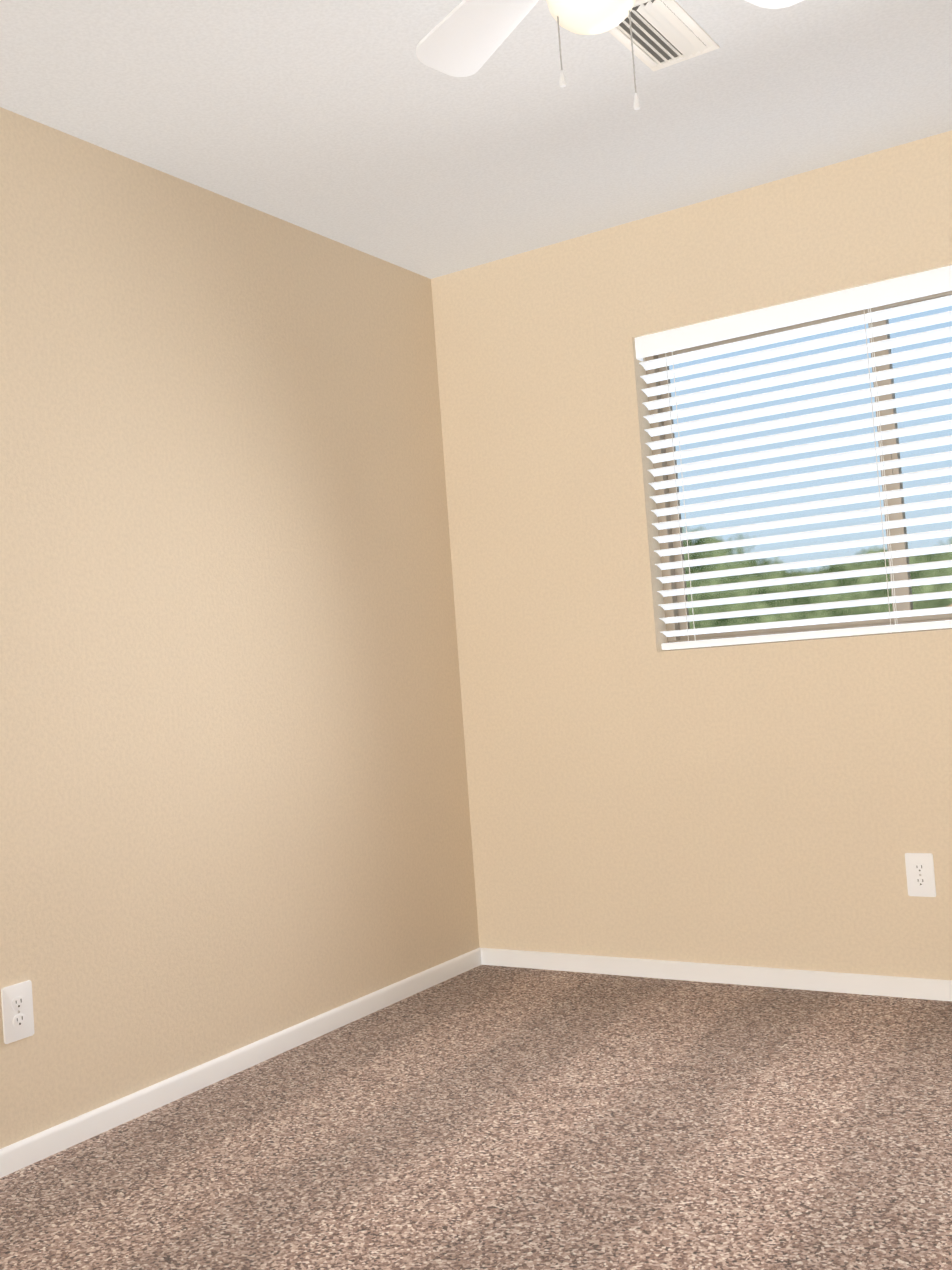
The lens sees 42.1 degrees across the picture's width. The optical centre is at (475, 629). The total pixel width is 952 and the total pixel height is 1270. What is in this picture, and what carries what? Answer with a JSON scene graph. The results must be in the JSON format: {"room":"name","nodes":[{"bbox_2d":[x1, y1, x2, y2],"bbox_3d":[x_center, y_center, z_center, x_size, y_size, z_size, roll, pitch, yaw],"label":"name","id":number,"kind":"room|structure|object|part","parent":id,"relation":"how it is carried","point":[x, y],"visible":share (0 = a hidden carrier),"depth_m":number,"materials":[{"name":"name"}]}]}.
{"room":"empty bedroom","nodes":[
{"label":"empty bedroom","id":0,"kind":"room"},
{"bbox_2d":[0,107,478,1148],"bbox_3d":[-1.167,-0.016,2.834,0.160,2.440,3.800,-5,-2,33],"label":"wall","id":1,"kind":"structure","parent":0,"point":[234,805],"depth_m":3.35,"materials":[{"name":"paint"}]},
{"bbox_2d":[1,980,34,1043],"bbox_3d":[-1.026,0.857,2.768,0.008,0.124,0.078,-5,-2,33],"label":"outlet","id":2,"kind":"object","parent":1,"relation":"attached to","point":[17,1011],"visible":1,"depth_m":2.76,"materials":[{"name":"white plastic"}]},
{"bbox_2d":[0,947,481,1177],"bbox_3d":[-1.008,1.165,2.746,0.013,0.056,3.800,-5,-2,33],"label":"baseboard","id":3,"kind":"structure","parent":1,"relation":"attached to","point":[26,1152],"depth_m":3.23,"materials":[{"name":"white paint"}]},
{"bbox_2d":[0,965,951,1269],"bbox_3d":[0.267,1.131,1.926,3.360,0.120,4.120,-5,-2,33],"label":"floor","id":4,"kind":"structure","parent":0,"point":[486,1117],"depth_m":2.66,"materials":[{"name":"carpet"}]},
{"bbox_2d":[0,0,951,278],"bbox_3d":[0.080,-1.420,2.015,3.360,0.120,4.120,-5,-2,33],"label":"ceiling","id":5,"kind":"structure","parent":0,"point":[356,124],"depth_m":3.12,"materials":[{"name":"paint"}]},
{"bbox_2d":[416,0,803,109],"bbox_3d":[0.190,-1.113,2.067,0.770,0.504,0.770,-5,-2,13],"label":"ceiling fan","id":6,"kind":"object","parent":5,"relation":"hanging from","point":[464,38],"visible":1,"depth_m":2.34,"materials":[{"name":"white plastic"}]},
{"bbox_3d":[0.193,-1.069,2.066,0.154,0.129,0.154,-5,-2,33],"label":"globe","id":7,"kind":"part","parent":6,"relation":"part of","materials":[{"name":"white glass"}]},
{"bbox_2d":[608,0,719,70],"bbox_3d":[0.413,-1.350,2.800,0.170,0.014,0.320,-5,-2,33],"label":"ceiling vent","id":8,"kind":"object","parent":5,"relation":"in","point":[666,33],"visible":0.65,"depth_m":2.81,"materials":[{"name":"white metal"}]},
{"bbox_2d":[431,130,951,979],"bbox_3d":[1.244,-0.165,3.636,3.360,2.440,0.160,-5,-2,33],"label":"wall","id":9,"kind":"structure","parent":0,"point":[637,790],"depth_m":3.99,"materials":[{"name":"paint"}]},
{"bbox_2d":[481,948,951,1000],"bbox_3d":[1.284,1.024,3.522,3.014,0.056,0.013,-5,-2,33],"label":"baseboard","id":10,"kind":"structure","parent":9,"relation":"attached to","point":[903,987],"depth_m":3.84,"materials":[{"name":"white paint"}]},
{"bbox_2d":[645,290,951,650],"bbox_3d":[1.236,-0.500,3.680,1.503,1.023,0.067,-5,-2,33],"label":"window","id":11,"kind":"structure","parent":9,"relation":"in","point":[902,606],"depth_m":3.83,"materials":[{"name":"silver metal"}]},
{"bbox_2d":[635,265,951,649],"bbox_3d":[1.189,-0.500,3.607,1.491,1.016,0.076,-5,-2,33],"label":"window blinds","id":12,"kind":"object","parent":11,"relation":"attached to","point":[909,287],"visible":0.94,"depth_m":3.74,"materials":[{"name":"white plastic"}]},
{"bbox_2d":[905,853,935,896],"bbox_3d":[1.270,0.701,3.530,0.078,0.124,0.008,-5,-2,33],"label":"outlet","id":13,"kind":"object","parent":9,"relation":"attached to","point":[920,874],"visible":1,"depth_m":3.53,"materials":[{"name":"white plastic"}]}
]}

